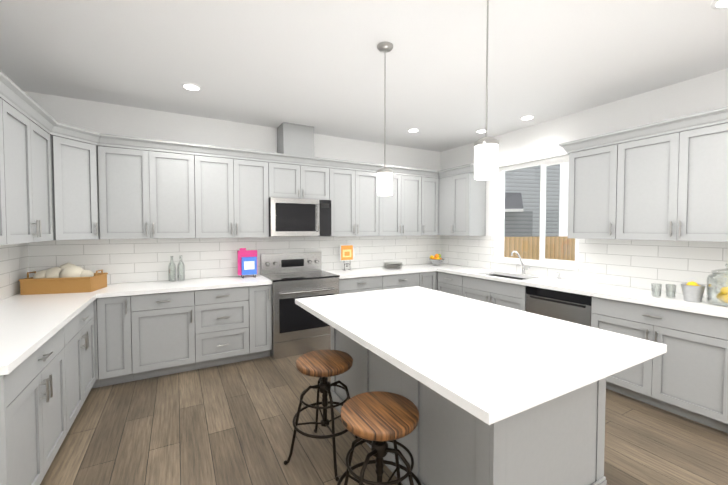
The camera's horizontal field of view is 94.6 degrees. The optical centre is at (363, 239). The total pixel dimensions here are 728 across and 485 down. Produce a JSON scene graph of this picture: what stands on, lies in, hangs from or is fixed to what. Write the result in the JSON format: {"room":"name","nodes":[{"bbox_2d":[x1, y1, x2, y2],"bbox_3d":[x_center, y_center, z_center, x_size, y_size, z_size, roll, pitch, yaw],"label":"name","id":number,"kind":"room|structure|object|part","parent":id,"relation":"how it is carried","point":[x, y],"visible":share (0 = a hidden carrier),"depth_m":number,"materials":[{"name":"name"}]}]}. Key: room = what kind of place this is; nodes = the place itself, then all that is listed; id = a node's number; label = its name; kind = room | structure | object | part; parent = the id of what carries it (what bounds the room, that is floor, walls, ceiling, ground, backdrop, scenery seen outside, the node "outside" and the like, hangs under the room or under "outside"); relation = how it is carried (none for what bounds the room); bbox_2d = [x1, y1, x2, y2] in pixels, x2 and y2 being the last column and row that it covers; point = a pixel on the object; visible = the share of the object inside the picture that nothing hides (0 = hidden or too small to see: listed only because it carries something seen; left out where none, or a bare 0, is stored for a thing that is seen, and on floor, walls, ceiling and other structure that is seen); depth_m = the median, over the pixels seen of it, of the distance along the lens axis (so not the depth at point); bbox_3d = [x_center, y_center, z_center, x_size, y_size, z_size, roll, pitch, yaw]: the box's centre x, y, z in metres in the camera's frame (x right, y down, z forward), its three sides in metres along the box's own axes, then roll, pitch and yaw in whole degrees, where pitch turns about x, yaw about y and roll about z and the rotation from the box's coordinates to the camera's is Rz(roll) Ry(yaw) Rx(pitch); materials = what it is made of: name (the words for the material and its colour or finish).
{"room":"kitchen","nodes":[
{"label":"kitchen","id":0,"kind":"room"},
{"bbox_2d":[24,91,440,236],"bbox_3d":[-1.032,-0.063,4.693,5.660,2.860,0.150,-1,2,-29],"label":"wall","id":1,"kind":"structure","parent":0,"point":[108,118],"depth_m":4.05,"materials":[{"name":"paint"}]},
{"bbox_2d":[50,135,99,240],"bbox_3d":[-2.906,-0.458,3.188,0.626,0.920,0.626,-1,2,-29],"label":"upper cabinet","id":2,"kind":"object","parent":1,"relation":"attached to","point":[97,190],"depth_m":3.11,"materials":[{"name":"grey paint"}]},
{"bbox_3d":[-2.670,-0.455,3.123,0.275,0.914,0.269,-1,2,-29],"label":"corner wall cabinet door","id":3,"kind":"part","parent":2,"relation":"part of","materials":[{"name":"grey wood"}]},
{"bbox_2d":[98,146,194,238],"bbox_3d":[-2.319,-0.472,3.652,0.848,0.920,0.386,-1,2,-29],"label":"upper cabinet","id":4,"kind":"object","parent":1,"relation":"attached to","point":[144,194],"visible":1,"depth_m":3.50,"materials":[{"name":"grey paint"}]},
{"bbox_2d":[194,155,268,237],"bbox_3d":[-1.594,-0.484,4.056,0.808,0.920,0.386,-1,2,-29],"label":"upper cabinet","id":5,"kind":"object","parent":1,"relation":"attached to","point":[231,198],"visible":1,"depth_m":3.91,"materials":[{"name":"grey paint"}]},
{"bbox_2d":[28,235,439,283],"bbox_3d":[-0.993,0.208,4.632,5.358,0.496,0.008,-1,2,-29],"label":"tile backsplash","id":6,"kind":"structure","parent":1,"relation":"attached to","point":[124,260],"depth_m":4.08,"materials":[{"name":"white tile"}]},
{"bbox_2d":[231,253,236,261],"bbox_3d":[-1.645,0.233,4.261,0.070,0.115,0.005,-1,2,-29],"label":"outlet","id":7,"kind":"object","parent":6,"relation":"attached to","point":[233,257],"visible":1,"depth_m":4.26,"materials":[{"name":"white plastic"}]},
{"bbox_2d":[277,122,313,156],"bbox_3d":[-0.909,-1.276,4.466,0.410,0.418,0.297,-1,2,-29],"label":"enclosure","id":8,"kind":"object","parent":1,"relation":"attached to","point":[295,139],"visible":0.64,"depth_m":4.33,"materials":[{"name":"grey paint"}]},
{"bbox_2d":[268,162,328,199],"bbox_3d":[-0.889,-0.738,4.442,0.803,0.435,0.386,-1,2,-29],"label":"upper cabinet","id":9,"kind":"object","parent":1,"relation":"attached to","point":[297,181],"visible":0.88,"depth_m":4.29,"materials":[{"name":"grey paint"}]},
{"bbox_2d":[269,197,330,236],"bbox_3d":[-0.869,-0.280,4.420,0.795,0.474,0.465,-1,2,-29],"label":"microwave","id":10,"kind":"object","parent":9,"relation":"attached to","point":[297,217],"visible":0.94,"depth_m":4.23,"materials":[{"name":"silver metal"}]},
{"bbox_2d":[328,168,378,236],"bbox_3d":[-0.197,-0.508,4.835,0.778,0.920,0.386,-1,2,-29],"label":"upper cabinet","id":11,"kind":"object","parent":1,"relation":"attached to","point":[353,197],"visible":0.92,"depth_m":4.69,"materials":[{"name":"grey paint"}]},
{"bbox_2d":[379,174,420,235],"bbox_3d":[0.484,-0.519,5.214,0.778,0.920,0.386,-1,2,-29],"label":"upper cabinet","id":12,"kind":"object","parent":1,"relation":"attached to","point":[400,211],"visible":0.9,"depth_m":5.09,"materials":[{"name":"grey paint"}]},
{"bbox_2d":[420,177,438,235],"bbox_3d":[0.978,-0.528,5.489,0.347,0.920,0.386,-1,2,-29],"label":"upper cabinet","id":13,"kind":"object","parent":1,"relation":"attached to","point":[429,206],"visible":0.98,"depth_m":5.36,"materials":[{"name":"grey paint"}]},
{"bbox_2d":[438,178,439,234],"bbox_3d":[1.276,-0.533,5.675,0.352,0.920,0.352,-1,2,-29],"label":"upper cabinet","id":14,"kind":"object","parent":1,"relation":"attached to","point":[438,208],"visible":0.14,"depth_m":5.44,"materials":[{"name":"grey paint"}]},
{"bbox_2d":[0,0,727,151],"bbox_3d":[0.831,-1.441,1.309,5.660,0.100,7.800,-1,2,-29],"label":"ceiling","id":15,"kind":"structure","parent":0,"point":[318,65],"depth_m":2.65,"materials":[{"name":"paint"}]},
{"bbox_2d":[181,83,200,90],"bbox_3d":[-1.635,-1.443,3.186,0.170,0.008,0.170,-1,2,-29],"label":"recessed light","id":16,"kind":"object","parent":15,"relation":"in","point":[191,86],"visible":0.94,"depth_m":3.17,"materials":[{"name":"white paint"}]},
{"bbox_2d":[377,42,392,195],"bbox_3d":[0.156,-0.876,2.496,0.120,1.099,0.120,-1,2,-29],"label":"pendant light","id":17,"kind":"object","parent":15,"relation":"hanging from","point":[384,180],"visible":1,"depth_m":2.47,"materials":[{"name":"white glass"}]},
{"bbox_2d":[407,128,419,131],"bbox_3d":[0.674,-1.486,4.588,0.170,0.008,0.170,-1,2,-29],"label":"recessed light","id":18,"kind":"object","parent":15,"relation":"in","point":[413,130],"visible":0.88,"depth_m":4.57,"materials":[{"name":"white paint"}]},
{"bbox_2d":[475,129,487,132],"bbox_3d":[1.617,-1.487,4.621,0.170,0.008,0.170,-1,2,-29],"label":"recessed light","id":19,"kind":"object","parent":15,"relation":"in","point":[480,131],"visible":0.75,"depth_m":4.62,"materials":[{"name":"white paint"}]},
{"bbox_2d":[474,0,498,179],"bbox_3d":[0.614,-0.852,1.675,0.120,1.099,0.120,-1,2,-29],"label":"pendant light","id":20,"kind":"object","parent":15,"relation":"hanging from","point":[486,159],"visible":1,"depth_m":1.65,"materials":[{"name":"white glass"}]},
{"bbox_2d":[520,115,534,119],"bbox_3d":[1.974,-1.470,4.064,0.170,0.008,0.170,-1,2,-29],"label":"recessed light","id":21,"kind":"object","parent":15,"relation":"in","point":[527,117],"visible":0.92,"depth_m":4.04,"materials":[{"name":"white paint"}]},
{"bbox_2d":[711,0,727,8],"bbox_3d":[2.157,-1.406,1.970,0.170,0.008,0.170,-1,2,-29],"label":"recessed light","id":22,"kind":"object","parent":15,"relation":"in","point":[718,4],"visible":0.98,"depth_m":2.01,"materials":[{"name":"white paint"}]},
{"bbox_2d":[40,349,727,484],"bbox_3d":[0.831,1.517,1.399,5.660,0.100,7.800,-1,2,-29],"label":"floor","id":23,"kind":"structure","parent":0,"point":[229,424],"depth_m":2.41,"materials":[{"name":"brown wood"}]},
{"bbox_2d":[0,327,66,484],"bbox_3d":[-2.053,1.020,1.741,0.648,0.874,0.936,-1,2,-29],"label":"base cabinet","id":24,"kind":"object","parent":23,"relation":"on","point":[36,408],"depth_m":1.80,"materials":[{"name":"grey paint"}]},
{"bbox_3d":[-1.845,1.032,1.339,0.621,0.874,0.031,-1,2,-29],"label":"left base cabinet end panel","id":25,"kind":"part","parent":24,"relation":"part of","materials":[{"name":"grey wood"}]},
{"bbox_2d":[64,302,94,432],"bbox_3d":[-2.507,0.995,2.554,0.648,0.874,0.923,-1,2,-29],"label":"base cabinet","id":26,"kind":"object","parent":23,"relation":"on","point":[79,346],"visible":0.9,"depth_m":2.63,"materials":[{"name":"grey paint"}]},
{"bbox_2d":[91,298,100,388],"bbox_3d":[-2.898,0.974,3.236,0.627,0.874,0.610,-1,2,-29],"label":"base cabinet","id":27,"kind":"object","parent":23,"relation":"on","point":[97,383],"visible":0.12,"depth_m":3.12,"materials":[{"name":"grey paint"}]},
{"bbox_2d":[0,284,107,374],"bbox_3d":[-2.438,0.541,2.402,0.634,0.040,2.491,-1,2,-29],"label":"countertop","id":28,"kind":"structure","parent":27,"relation":"on","point":[30,325],"depth_m":2.21,"materials":[{"name":"white stone"}]},
{"bbox_2d":[19,263,107,294],"bbox_3d":[-2.876,0.362,3.248,0.562,0.267,0.339,0,2,-15],"label":"wicker basket","id":29,"kind":"object","parent":28,"relation":"on","point":[68,278],"visible":1,"depth_m":3.13,"materials":[{"name":"wicker"}]},
{"bbox_2d":[97,295,133,386],"bbox_3d":[-2.500,0.968,3.435,0.258,0.874,0.648,-1,2,-29],"label":"base cabinet","id":30,"kind":"object","parent":23,"relation":"on","point":[114,340],"visible":0.94,"depth_m":3.20,"materials":[{"name":"grey paint"}]},
{"bbox_2d":[131,290,194,380],"bbox_3d":[-2.147,0.962,3.632,0.548,0.874,0.648,-1,2,-29],"label":"base cabinet","id":31,"kind":"object","parent":23,"relation":"on","point":[163,333],"visible":1,"depth_m":3.39,"materials":[{"name":"grey paint"}]},
{"bbox_2d":[194,286,248,369],"bbox_3d":[-1.669,0.954,3.899,0.543,0.874,0.648,-1,2,-29],"label":"base cabinet","id":32,"kind":"object","parent":23,"relation":"on","point":[221,326],"visible":0.96,"depth_m":3.65,"materials":[{"name":"grey paint"}]},
{"bbox_2d":[100,274,271,297],"bbox_3d":[-1.902,0.500,3.763,1.576,0.040,0.634,-1,2,-29],"label":"countertop","id":33,"kind":"structure","parent":32,"relation":"on","point":[151,287],"depth_m":3.61,"materials":[{"name":"white stone"}]},
{"bbox_2d":[168,256,175,281],"bbox_3d":[-2.181,0.333,3.818,0.076,0.290,0.076,-1,2,-29],"label":"glass bottle","id":34,"kind":"object","parent":33,"relation":"on","point":[169,272],"visible":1,"depth_m":3.82,"materials":[{"name":"glass"}]},
{"bbox_2d":[177,256,184,280],"bbox_3d":[-2.102,0.331,3.862,0.076,0.290,0.076,-1,2,-29],"label":"glass bottle","id":35,"kind":"object","parent":33,"relation":"on","point":[183,278],"visible":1,"depth_m":3.85,"materials":[{"name":"glass"}]},
{"bbox_2d":[237,248,256,277],"bbox_3d":[-1.428,0.288,4.141,0.230,0.360,0.154,-1,2,-29],"label":"package","id":36,"kind":"object","parent":33,"relation":"on","point":[247,262],"visible":1,"depth_m":4.12,"materials":[{"name":"pink plastic"}]},
{"bbox_2d":[248,284,271,359],"bbox_3d":[-1.319,0.948,4.094,0.253,0.874,0.648,-1,2,-29],"label":"base cabinet","id":37,"kind":"object","parent":23,"relation":"on","point":[260,321],"visible":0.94,"depth_m":3.85,"materials":[{"name":"grey paint"}]},
{"bbox_2d":[260,252,339,359],"bbox_3d":[-0.825,0.786,4.326,0.838,1.185,0.714,-1,2,-29],"label":"range","id":38,"kind":"object","parent":23,"relation":"on","point":[296,328],"visible":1,"depth_m":4.07,"materials":[{"name":"silver metal"}]},
{"bbox_2d":[284,349,362,480],"bbox_3d":[-0.261,1.119,2.247,0.546,0.644,0.546,-1,2,-29],"label":"stool","id":39,"kind":"object","parent":23,"relation":"on","point":[323,365],"visible":0.9,"depth_m":2.18,"materials":[{"name":"brown metal"}]},
{"bbox_2d":[339,276,382,293],"bbox_3d":[-0.177,0.929,4.730,0.678,0.874,0.648,-1,2,-29],"label":"base cabinet","id":40,"kind":"object","parent":23,"relation":"on","point":[359,284],"visible":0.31,"depth_m":4.46,"materials":[{"name":"grey paint"}]},
{"bbox_2d":[337,391,421,484],"bbox_3d":[0.075,1.138,1.623,0.488,0.644,0.488,-1,2,-29],"label":"stool","id":41,"kind":"object","parent":23,"relation":"on","point":[376,420],"visible":1,"depth_m":1.58,"materials":[{"name":"brown wood"}]},
{"bbox_2d":[383,273,418,289],"bbox_3d":[0.399,0.919,5.051,0.638,0.874,0.648,-1,2,-29],"label":"base cabinet","id":42,"kind":"object","parent":23,"relation":"on","point":[400,281],"visible":0.29,"depth_m":4.78,"materials":[{"name":"grey paint"}]},
{"bbox_2d":[419,271,435,289],"bbox_3d":[0.814,0.912,5.282,0.308,0.874,0.648,-1,2,-29],"label":"base cabinet","id":43,"kind":"object","parent":23,"relation":"on","point":[427,280],"visible":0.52,"depth_m":5.04,"materials":[{"name":"grey paint"}]},
{"bbox_2d":[322,264,435,278],"bbox_3d":[0.223,0.464,4.947,1.598,0.040,0.634,-1,2,-29],"label":"countertop","id":44,"kind":"structure","parent":43,"relation":"on","point":[370,271],"depth_m":4.84,"materials":[{"name":"white stone"}]},
{"bbox_2d":[340,245,352,270],"bbox_3d":[-0.246,0.260,4.855,0.210,0.368,0.110,-1,2,-29],"label":"sign","id":45,"kind":"object","parent":44,"relation":"on","point":[346,252],"visible":1,"depth_m":4.84,"materials":[{"name":"orange paper"}]},
{"bbox_2d":[384,262,402,268],"bbox_3d":[0.441,0.396,5.064,0.290,0.088,0.290,-1,2,-29],"label":"plate stack","id":46,"kind":"object","parent":44,"relation":"on","point":[392,265],"visible":1,"depth_m":5.07,"materials":[{"name":"grey ceramic"}]},
{"bbox_2d":[435,271,437,290],"bbox_3d":[1.215,0.905,5.528,0.627,0.874,0.610,-1,2,-29],"label":"base cabinet","id":47,"kind":"object","parent":23,"relation":"on","point":[436,280],"visible":0.05,"depth_m":5.11,"materials":[{"name":"grey paint"}]},
{"bbox_2d":[438,272,462,295],"bbox_3d":[1.487,0.920,5.020,0.648,0.874,0.503,-1,2,-29],"label":"base cabinet","id":48,"kind":"object","parent":23,"relation":"on","point":[449,283],"visible":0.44,"depth_m":4.85,"materials":[{"name":"grey paint"}]},
{"bbox_2d":[329,326,606,484],"bbox_3d":[0.523,1.000,2.394,0.921,0.874,1.739,-1,2,-29],"label":"kitchen island","id":49,"kind":"object","parent":23,"relation":"on","point":[559,440],"visible":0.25,"depth_m":1.72,"materials":[{"name":"grey paint"}]},
{"bbox_2d":[295,286,666,424],"bbox_3d":[0.484,0.544,2.299,1.320,0.040,2.040,-1,2,-29],"label":"island countertop","id":50,"kind":"structure","parent":49,"relation":"on","point":[488,363],"depth_m":1.72,"materials":[{"name":"white stone"}]},
{"bbox_2d":[462,274,525,310],"bbox_3d":[1.844,0.940,4.380,0.648,0.874,0.958,-1,2,-29],"label":"base cabinet","id":51,"kind":"object","parent":23,"relation":"on","point":[509,295],"visible":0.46,"depth_m":4.17,"materials":[{"name":"grey paint"}]},
{"bbox_2d":[420,263,727,317],"bbox_3d":[1.985,0.489,4.128,0.634,0.040,3.781,-1,2,-29],"label":"countertop","id":52,"kind":"structure","parent":51,"relation":"on","point":[614,292],"depth_m":3.33,"materials":[{"name":"white stone"}]},
{"bbox_2d":[429,254,444,265],"bbox_3d":[1.194,0.331,5.517,0.264,0.190,0.264,-1,2,-29],"label":"fruit bowl","id":53,"kind":"object","parent":52,"relation":"on","point":[436,260],"visible":1,"depth_m":5.47,"materials":[{"name":"grey ceramic"}]},
{"bbox_2d":[490,274,525,279],"bbox_3d":[1.839,0.591,4.338,0.418,0.174,0.708,-1,2,-29],"label":"sink basin","id":54,"kind":"object","parent":52,"relation":"in","point":[503,276],"visible":0.02,"depth_m":4.55,"materials":[{"name":"silver metal"}]},
{"bbox_2d":[511,251,529,274],"bbox_3d":[2.030,0.305,4.333,0.255,0.314,0.146,-1,2,-29],"label":"faucet","id":55,"kind":"object","parent":52,"relation":"on","point":[523,266],"visible":1,"depth_m":4.39,"materials":[{"name":"silver metal"}]},
{"bbox_2d":[651,283,661,297],"bbox_3d":[2.562,0.447,2.944,0.072,0.115,0.072,-1,2,-29],"label":"tumbler","id":56,"kind":"object","parent":52,"relation":"on","point":[653,286],"visible":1,"depth_m":2.93,"materials":[{"name":"clear glass"}]},
{"bbox_2d":[665,284,676,297],"bbox_3d":[2.659,0.448,2.913,0.072,0.115,0.072,-1,2,-29],"label":"tumbler","id":57,"kind":"object","parent":52,"relation":"on","point":[672,291],"visible":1,"depth_m":2.90,"materials":[{"name":"clear glass"}]},
{"bbox_2d":[681,281,704,302],"bbox_3d":[2.706,0.427,2.767,0.152,0.165,0.152,-1,2,-29],"label":"bucket","id":58,"kind":"object","parent":52,"relation":"on","point":[692,291],"visible":1,"depth_m":2.73,"materials":[{"name":"metal"}]},
{"bbox_2d":[706,265,727,306],"bbox_3d":[2.851,0.351,2.627,0.244,0.325,0.244,-1,2,-29],"label":"lemon jar","id":59,"kind":"object","parent":52,"relation":"on","point":[722,296],"visible":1,"depth_m":2.65,"materials":[{"name":"clear glass"}]},
{"bbox_2d":[526,286,591,326],"bbox_3d":[2.261,0.962,3.666,0.598,0.872,0.689,-1,2,-29],"label":"dishwasher","id":60,"kind":"object","parent":23,"relation":"on","point":[569,307],"visible":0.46,"depth_m":3.47,"materials":[{"name":"silver metal"}]},
{"bbox_2d":[591,296,727,432],"bbox_3d":[2.650,0.984,2.935,0.648,0.874,0.958,-1,2,-29],"label":"base cabinet","id":61,"kind":"object","parent":23,"relation":"on","point":[685,375],"visible":0.77,"depth_m":2.67,"materials":[{"name":"grey paint"}]},
{"bbox_2d":[441,68,727,277],"bbox_3d":[3.237,-0.003,2.695,0.150,2.860,7.500,-1,2,-29],"label":"wall","id":62,"kind":"structure","parent":0,"point":[544,140],"depth_m":3.78,"materials":[{"name":"paint"}]},
{"bbox_2d":[439,173,485,235],"bbox_3d":[1.504,-0.520,5.231,0.386,0.920,0.642,-1,2,-29],"label":"upper cabinet","id":63,"kind":"object","parent":62,"relation":"attached to","point":[462,204],"visible":1,"depth_m":5.03,"materials":[{"name":"grey paint"}]},
{"bbox_2d":[492,260,578,270],"bbox_3d":[2.210,0.336,4.423,0.079,0.023,1.200,-1,2,-29],"label":"window sill","id":64,"kind":"structure","parent":62,"relation":"attached to","point":[545,266],"depth_m":4.31,"materials":[{"name":"white paint"}]},
{"bbox_2d":[498,155,576,267],"bbox_3d":[2.276,-0.351,4.439,0.070,1.346,1.136,-1,2,-29],"label":"window","id":65,"kind":"structure","parent":62,"relation":"in","point":[544,164],"depth_m":4.37,"materials":[{"name":"white plastic"}]},
{"bbox_2d":[440,235,727,297],"bbox_3d":[2.271,0.219,4.271,0.008,0.496,3.780,-1,2,-29],"label":"tile backsplash","id":66,"kind":"structure","parent":62,"relation":"attached to","point":[642,264],"depth_m":3.47,"materials":[{"name":"white tile"}]},
{"bbox_2d":[568,144,617,238],"bbox_3d":[2.459,-0.468,3.518,0.386,0.920,0.458,-1,2,-29],"label":"upper cabinet","id":67,"kind":"object","parent":62,"relation":"attached to","point":[592,197],"visible":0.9,"depth_m":3.43,"materials":[{"name":"grey paint"}]},
{"bbox_2d":[616,123,727,241],"bbox_3d":[2.793,-0.450,2.920,0.386,0.920,0.908,-1,2,-29],"label":"upper cabinet","id":68,"kind":"object","parent":62,"relation":"attached to","point":[672,187],"visible":0.98,"depth_m":2.86,"materials":[{"name":"grey paint"}]},
{"bbox_3d":[-1.576,0.079,0.013,0.150,2.860,7.500,-1,2,-29],"label":"wall","id":69,"kind":"structure","parent":0,"visible":0},
{"bbox_2d":[0,98,6,244],"bbox_3d":[-2.186,-0.411,1.651,0.386,0.920,0.918,-1,2,-29],"label":"upper cabinet","id":70,"kind":"object","parent":69,"relation":"attached to","point":[3,239],"visible":1,"depth_m":2.10,"materials":[{"name":"grey paint"}]},
{"bbox_2d":[0,71,727,177],"bbox_3d":[0.022,-0.960,2.775,5.354,0.107,3.541,-1,2,-29],"label":"crown molding","id":71,"kind":"structure","parent":70,"relation":"attached to","point":[14,95],"depth_m":3.34,"materials":[{"name":"grey paint"}]},
{"bbox_2d":[0,243,31,300],"bbox_3d":[-2.450,0.295,1.753,0.008,0.496,3.580,-1,2,-29],"label":"tile backsplash","id":72,"kind":"structure","parent":69,"relation":"attached to","point":[15,261],"depth_m":3.02,"materials":[{"name":"white tile"}]},
{"bbox_2d":[2,99,52,243],"bbox_3d":[-2.634,-0.435,2.454,0.386,0.920,0.918,-1,2,-29],"label":"upper cabinet","id":73,"kind":"object","parent":69,"relation":"attached to","point":[27,173],"visible":0.94,"depth_m":2.46,"materials":[{"name":"grey paint"}]},
{"label":"outside","id":74,"kind":"structure","parent":0,"visible":0},
{"bbox_3d":[11.369,1.358,19.012,29.800,0.050,37.000,-1,2,-29],"label":"ground","id":75,"kind":"structure","parent":74,"visible":0},
{"bbox_2d":[504,211,532,236],"bbox_3d":[5.222,0.136,14.131,4.056,2.690,1.269,-1,2,-29],"label":"wall","id":76,"kind":"structure","parent":75,"relation":"on","point":[517,223],"depth_m":14.39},
{"bbox_2d":[505,192,522,211],"bbox_3d":[5.177,-1.568,14.029,4.046,0.971,1.190,0,2,-12],"label":"porch roof","id":77,"kind":"structure","parent":76,"relation":"on","point":[511,204],"depth_m":14.11,"materials":[{"name":"grey"}]},
{"bbox_2d":[505,164,559,236],"bbox_3d":[5.387,-2.223,14.838,7.351,7.361,0.300,0,2,-12],"label":"wall","id":78,"kind":"structure","parent":75,"relation":"on","point":[551,210],"depth_m":15.24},
{"bbox_2d":[504,236,574,260],"bbox_3d":[4.051,0.775,9.389,6.143,1.698,0.050,0,2,-12],"label":"fence","id":79,"kind":"object","parent":75,"relation":"on","point":[509,242],"depth_m":9.54,"materials":[{"name":"brown wood"}]}
]}

